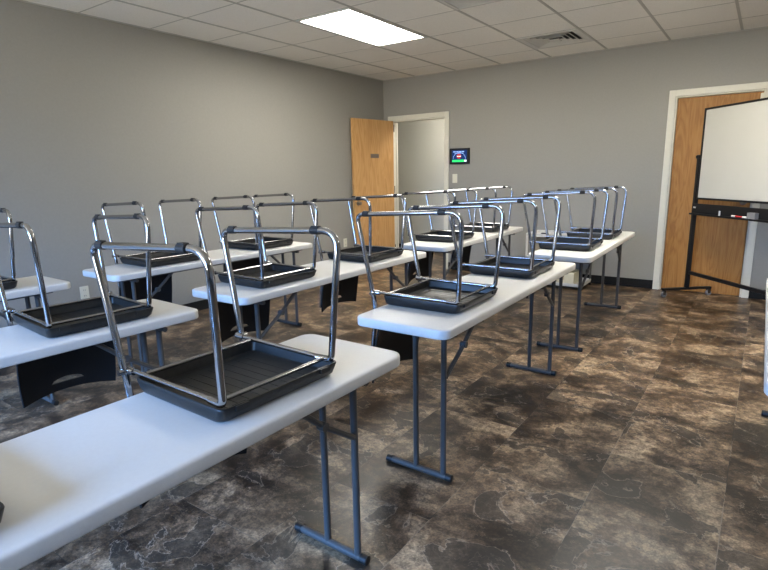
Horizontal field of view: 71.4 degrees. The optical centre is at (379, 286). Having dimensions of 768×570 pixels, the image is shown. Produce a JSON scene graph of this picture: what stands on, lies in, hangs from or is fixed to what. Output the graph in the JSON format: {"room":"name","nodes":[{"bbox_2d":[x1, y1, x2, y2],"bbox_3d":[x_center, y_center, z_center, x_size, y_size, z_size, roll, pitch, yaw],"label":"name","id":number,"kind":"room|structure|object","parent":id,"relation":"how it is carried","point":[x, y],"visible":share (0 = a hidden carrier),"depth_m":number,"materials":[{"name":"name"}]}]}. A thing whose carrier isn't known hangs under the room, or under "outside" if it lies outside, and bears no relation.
{"room":"classroom","nodes":[
{"label":"classroom","id":0,"kind":"room"},
{"bbox_2d":[0,0,383,327],"bbox_3d":[-2.659,-0.860,4.171,0.120,2.712,9.503,7,15,35],"label":"wall","id":1,"kind":"structure","parent":0,"point":[94,112],"depth_m":4.83,"materials":[{"name":"grey paint"}]},
{"bbox_2d":[79,286,89,298],"bbox_3d":[-2.476,0.053,4.488,0.008,0.116,0.072,7,15,35],"label":"wall outlet","id":2,"kind":"object","parent":1,"relation":"attached to","point":[84,290],"visible":0.91,"depth_m":4.48,"materials":[{"name":"beige plastic"}]},
{"bbox_2d":[182,299,208,310],"bbox_3d":[-2.580,0.424,4.403,0.012,0.100,9.223,7,15,35],"label":"baseboard","id":3,"kind":"structure","parent":1,"relation":"attached to","point":[202,304],"depth_m":5.43,"materials":[{"name":"black rubber"}]},
{"bbox_2d":[350,118,395,246],"bbox_3d":[-0.073,-1.280,7.500,0.149,2.041,0.810,10,16,43],"label":"door","id":4,"kind":"structure","parent":1,"relation":"in","point":[372,149],"depth_m":7.43,"materials":[{"name":"brown wood"}]},
{"bbox_2d":[17,0,767,80],"bbox_3d":[0.351,-1.696,1.791,7.324,0.005,9.263,7,15,35],"label":"trim","id":5,"kind":"structure","parent":1,"relation":"attached to","point":[17,0],"depth_m":5.46,"materials":[{"name":"metal"}]},
{"bbox_2d":[78,0,767,75],"bbox_3d":[0.352,-1.697,1.790,7.304,0.004,9.263,7,15,35],"label":"grid","id":6,"kind":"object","parent":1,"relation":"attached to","point":[540,1],"depth_m":4.75,"materials":[{"name":"metal"}]},
{"bbox_2d":[0,252,767,569],"bbox_3d":[1.159,0.670,3.381,7.564,0.100,12.120,7,15,35],"label":"floor","id":7,"kind":"structure","parent":0,"point":[646,447],"depth_m":2.57,"materials":[{"name":"tile"}]},
{"bbox_2d":[0,276,70,405],"bbox_3d":[-2.514,0.469,2.646,0.445,0.736,1.814,7,15,35],"label":"folding table","id":8,"kind":"object","parent":7,"relation":"on","point":[27,287],"visible":0.59,"depth_m":3.10,"materials":[{"name":"grey paint"}]},
{"bbox_2d":[0,208,17,289],"bbox_3d":[-2.340,0.000,2.961,0.539,0.844,0.464,7,15,35],"label":"chair","id":9,"kind":"object","parent":8,"relation":"on","point":[8,283],"visible":0.98,"depth_m":2.94,"materials":[{"name":"black plastic"}]},
{"bbox_2d":[0,299,197,371],"bbox_3d":[-1.534,0.597,1.950,0.445,0.736,1.814,8,15,37],"label":"folding table","id":10,"kind":"object","parent":7,"relation":"on","point":[19,344],"visible":0.48,"depth_m":2.13,"materials":[{"name":"grey paint"}]},
{"bbox_2d":[0,213,152,407],"bbox_3d":[-1.301,0.117,2.313,0.539,0.844,0.464,9,15,39],"label":"chair","id":11,"kind":"object","parent":10,"relation":"on","point":[36,378],"visible":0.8,"depth_m":2.37,"materials":[{"name":"black plastic"}]},
{"bbox_2d":[83,241,311,371],"bbox_3d":[-1.284,0.109,4.234,0.445,0.736,1.814,8,15,35],"label":"folding table","id":12,"kind":"object","parent":7,"relation":"on","point":[122,273],"visible":0.63,"depth_m":3.71,"materials":[{"name":"grey paint"}]},
{"bbox_2d":[101,198,201,302],"bbox_3d":[-1.610,-0.207,3.872,0.539,0.844,0.464,8,15,36],"label":"chair","id":13,"kind":"object","parent":12,"relation":"on","point":[157,258],"visible":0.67,"depth_m":3.90,"materials":[{"name":"black plastic"}]},
{"bbox_2d":[211,193,293,271],"bbox_3d":[-1.065,-0.373,4.605,0.539,0.844,0.464,8,15,36],"label":"chair","id":14,"kind":"object","parent":12,"relation":"on","point":[270,242],"visible":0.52,"depth_m":4.54,"materials":[{"name":"black plastic"}]},
{"bbox_2d":[0,334,399,569],"bbox_3d":[-0.616,0.719,1.286,0.445,0.736,1.814,7,15,35],"label":"folding table","id":15,"kind":"object","parent":7,"relation":"on","point":[60,482],"visible":0.93,"depth_m":1.21,"materials":[{"name":"white plastic"}]},
{"bbox_2d":[0,502,4,522],"bbox_3d":[-0.963,0.411,0.890,0.539,0.844,0.464,7,14,34],"label":"chair","id":16,"kind":"object","parent":15,"relation":"on","point":[2,506],"visible":1,"depth_m":0.92,"materials":[{"name":"black plastic"}]},
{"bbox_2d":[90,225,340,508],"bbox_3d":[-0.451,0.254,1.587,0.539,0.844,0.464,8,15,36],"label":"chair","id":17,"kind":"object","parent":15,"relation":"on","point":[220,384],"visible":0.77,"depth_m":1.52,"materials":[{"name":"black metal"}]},
{"bbox_2d":[192,250,425,338],"bbox_3d":[-0.324,0.232,3.563,0.445,0.736,1.814,7,15,35],"label":"folding table","id":18,"kind":"object","parent":7,"relation":"on","point":[246,295],"visible":0.52,"depth_m":3.01,"materials":[{"name":"grey paint"}]},
{"bbox_2d":[195,201,317,342],"bbox_3d":[-0.692,-0.068,3.131,0.539,0.844,0.464,8,15,36],"label":"chair","id":19,"kind":"object","parent":18,"relation":"on","point":[266,274],"visible":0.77,"depth_m":3.16,"materials":[{"name":"black plastic"}]},
{"bbox_2d":[309,194,406,311],"bbox_3d":[-0.145,-0.239,3.889,0.539,0.844,0.464,7,15,35],"label":"chair","id":20,"kind":"object","parent":18,"relation":"on","point":[347,287],"visible":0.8,"depth_m":3.90,"materials":[{"name":"black plastic"}]},
{"bbox_2d":[403,226,522,279],"bbox_3d":[0.868,-0.143,5.228,0.445,0.736,1.814,7,14,34],"label":"folding table","id":21,"kind":"object","parent":7,"relation":"on","point":[427,246],"visible":0.47,"depth_m":4.61,"materials":[{"name":"grey paint"}]},
{"bbox_2d":[401,188,477,283],"bbox_3d":[0.542,-0.455,4.845,0.539,0.844,0.464,7,14,34],"label":"chair","id":22,"kind":"object","parent":21,"relation":"on","point":[434,235],"visible":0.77,"depth_m":4.84,"materials":[{"name":"black plastic"}]},
{"bbox_2d":[447,186,512,268],"bbox_3d":[1.034,-0.613,5.546,0.539,0.844,0.464,7,14,34],"label":"chair","id":23,"kind":"object","parent":21,"relation":"on","point":[489,227],"visible":0.53,"depth_m":5.54,"materials":[{"name":"black plastic"}]},
{"bbox_2d":[358,261,575,482],"bbox_3d":[0.594,0.344,2.951,0.445,0.736,1.814,7,14,34],"label":"folding table","id":24,"kind":"object","parent":7,"relation":"on","point":[441,326],"visible":0.84,"depth_m":2.35,"materials":[{"name":"grey paint"}]},
{"bbox_2d":[356,203,504,382],"bbox_3d":[0.246,0.038,2.542,0.539,0.844,0.464,7,14,34],"label":"chair","id":25,"kind":"object","parent":24,"relation":"on","point":[430,294],"visible":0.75,"depth_m":2.51,"materials":[{"name":"black plastic"}]},
{"bbox_2d":[447,195,560,320],"bbox_3d":[0.751,-0.122,3.253,0.539,0.844,0.464,7,14,34],"label":"chair","id":26,"kind":"object","parent":24,"relation":"on","point":[510,266],"visible":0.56,"depth_m":3.16,"materials":[{"name":"black plastic"}]},
{"bbox_2d":[525,230,591,286],"bbox_3d":[2.101,-0.327,6.280,0.668,0.614,0.428,7,15,35],"label":"utility cart","id":27,"kind":"object","parent":7,"relation":"on","point":[551,232],"visible":0.25,"depth_m":6.25,"materials":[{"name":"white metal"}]},
{"bbox_2d":[535,237,545,250],"bbox_3d":[1.910,-0.476,6.361,0.195,0.235,0.160,7,15,35],"label":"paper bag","id":28,"kind":"object","parent":27,"relation":"on","point":[537,247],"visible":0.17,"depth_m":6.30,"materials":[{"name":"beige paper"}]},
{"bbox_2d":[526,230,566,237],"bbox_3d":[2.096,-0.611,6.220,0.668,0.035,0.428,7,15,35],"label":"shelf","id":29,"kind":"object","parent":27,"relation":"attached to","point":[551,232],"depth_m":6.30,"materials":[{"name":"white metal"}]},
{"bbox_2d":[556,269,578,283],"bbox_3d":[2.174,-0.124,6.246,0.260,0.135,0.282,7,15,35],"label":"cardboard box","id":30,"kind":"object","parent":27,"relation":"on","point":[572,277],"visible":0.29,"depth_m":6.11,"materials":[{"name":"white cardboard"}]},
{"bbox_2d":[549,278,590,286],"bbox_3d":[2.106,-0.077,6.333,0.668,0.035,0.428,7,15,35],"label":"shelf","id":31,"kind":"object","parent":27,"relation":"attached to","point":[588,280],"depth_m":6.12,"materials":[{"name":"white metal"}]},
{"bbox_2d":[529,231,634,351],"bbox_3d":[1.772,-0.026,4.591,0.445,0.736,1.814,7,14,33],"label":"folding table","id":32,"kind":"object","parent":7,"relation":"on","point":[581,257],"visible":0.73,"depth_m":3.99,"materials":[{"name":"grey paint"}]},
{"bbox_2d":[523,188,608,297],"bbox_3d":[1.446,-0.336,4.201,0.539,0.844,0.464,7,14,33],"label":"chair","id":33,"kind":"object","parent":32,"relation":"on","point":[584,244],"visible":0.55,"depth_m":4.10,"materials":[{"name":"black plastic"}]},
{"bbox_2d":[553,186,626,239],"bbox_3d":[1.881,-0.478,4.832,0.539,0.844,0.464,7,14,33],"label":"chair","id":34,"kind":"object","parent":32,"relation":"on","point":[609,233],"visible":0.55,"depth_m":4.74,"materials":[{"name":"black plastic"}]},
{"bbox_2d":[660,97,767,296],"bbox_3d":[3.295,-0.674,4.724,0.554,1.892,1.580,-2,12,-5],"label":"whiteboard","id":35,"kind":"object","parent":7,"relation":"on","point":[732,162],"visible":0.99,"depth_m":4.93,"materials":[{"name":"ceramic"}]},
{"bbox_2d":[731,215,746,218],"bbox_3d":[3.228,-0.627,4.797,0.019,0.018,0.185,-2,12,-5],"label":"marker","id":36,"kind":"object","parent":35,"relation":"on","point":[735,216],"visible":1,"depth_m":4.79,"materials":[{"name":"red plastic"}]},
{"bbox_2d":[747,212,758,219],"bbox_3d":[3.251,-0.616,4.660,0.036,0.055,0.090,-2,12,-5],"label":"eraser","id":37,"kind":"object","parent":35,"relation":"on","point":[755,216],"visible":1,"depth_m":4.63,"materials":[{"name":"grey fabric"}]},
{"bbox_2d":[761,279,767,416],"bbox_3d":[1.777,0.491,2.145,0.445,0.736,1.814,7,15,35],"label":"folding table","id":38,"kind":"object","parent":7,"relation":"on","point":[764,413],"visible":1,"depth_m":1.85,"materials":[{"name":"grey paint"}]},
{"bbox_2d":[24,0,767,79],"bbox_3d":[0.350,-1.709,1.788,7.524,0.020,9.463,7,15,35],"label":"ceiling","id":39,"kind":"structure","parent":0,"point":[236,17],"depth_m":4.75,"materials":[{"name":"tile"}]},
{"bbox_2d":[295,7,427,46],"bbox_3d":[-0.127,-2.358,4.848,0.589,0.058,1.210,7,15,35],"label":"ceiling light","id":40,"kind":"object","parent":39,"relation":"attached to","point":[348,22],"visible":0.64,"depth_m":4.80,"materials":[{"name":"white plastic"}]},
{"bbox_2d":[438,0,503,9],"bbox_3d":[0.698,-2.165,3.904,0.596,0.037,0.596,7,15,35],"label":"ceiling vent","id":41,"kind":"object","parent":39,"relation":"in","point":[456,4],"visible":1,"depth_m":4.14,"materials":[{"name":"metal"}]},
{"bbox_2d":[516,29,593,49],"bbox_3d":[1.766,-2.513,5.368,0.596,0.082,0.596,7,15,35],"label":"ceiling vent","id":42,"kind":"object","parent":39,"relation":"in","point":[549,40],"visible":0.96,"depth_m":5.41,"materials":[{"name":"metal"}]},
{"bbox_2d":[536,32,576,39],"bbox_3d":[1.765,-2.548,5.360,0.480,0.010,0.480,7,15,35],"label":"diffuser","id":43,"kind":"object","parent":42,"relation":"attached to","point":[572,33],"depth_m":5.47,"materials":[{"name":"black metal"}]},
{"bbox_2d":[398,119,443,243],"bbox_3d":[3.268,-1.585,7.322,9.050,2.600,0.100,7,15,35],"label":"doorway","id":44,"kind":"structure","parent":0,"point":[420,143],"depth_m":9.05,"materials":[{"name":"paint"}]},
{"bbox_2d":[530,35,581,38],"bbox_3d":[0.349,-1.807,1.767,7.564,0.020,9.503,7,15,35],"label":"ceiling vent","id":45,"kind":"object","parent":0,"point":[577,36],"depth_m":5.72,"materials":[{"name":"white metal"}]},
{"bbox_2d":[383,27,767,296],"bbox_3d":[3.091,-1.312,5.781,7.324,2.712,0.120,7,15,35],"label":"wall","id":46,"kind":"structure","parent":0,"point":[597,118],"depth_m":6.18,"materials":[{"name":"grey paint"}]},
{"bbox_2d":[388,111,448,268],"bbox_3d":[0.579,-1.345,7.603,0.977,2.115,0.156,7,15,35],"label":"trim","id":47,"kind":"structure","parent":46,"relation":"attached to","point":[437,115],"depth_m":7.38,"materials":[{"name":"white wood"}]},
{"bbox_2d":[452,174,456,182],"bbox_3d":[1.009,-1.455,7.183,0.072,0.116,0.010,7,15,35],"label":"light switch","id":48,"kind":"object","parent":46,"relation":"attached to","point":[454,176],"visible":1,"depth_m":7.18,"materials":[{"name":"beige plastic"}]},
{"bbox_2d":[450,148,469,163],"bbox_3d":[1.058,-1.728,7.075,0.292,0.204,0.026,7,15,35],"label":"panel","id":49,"kind":"object","parent":46,"relation":"attached to","point":[457,155],"visible":1,"depth_m":7.06,"materials":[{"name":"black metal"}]},
{"bbox_2d":[448,262,765,299],"bbox_3d":[3.075,-0.024,6.000,7.291,0.100,0.012,7,15,35],"label":"baseboard","id":50,"kind":"structure","parent":46,"relation":"attached to","point":[608,280],"depth_m":6.16,"materials":[{"name":"black rubber"}]},
{"bbox_2d":[652,82,767,297],"bbox_3d":[3.450,-0.976,5.596,0.892,2.115,0.156,7,15,35],"label":"trim","id":51,"kind":"structure","parent":46,"relation":"attached to","point":[674,95],"depth_m":5.57,"materials":[{"name":"white wood"}]},
{"bbox_2d":[661,91,764,295],"bbox_3d":[3.418,-0.927,5.550,0.742,2.026,0.127,7,15,35],"label":"door","id":52,"kind":"structure","parent":46,"relation":"in","point":[719,243],"depth_m":5.63,"materials":[{"name":"brown wood"}]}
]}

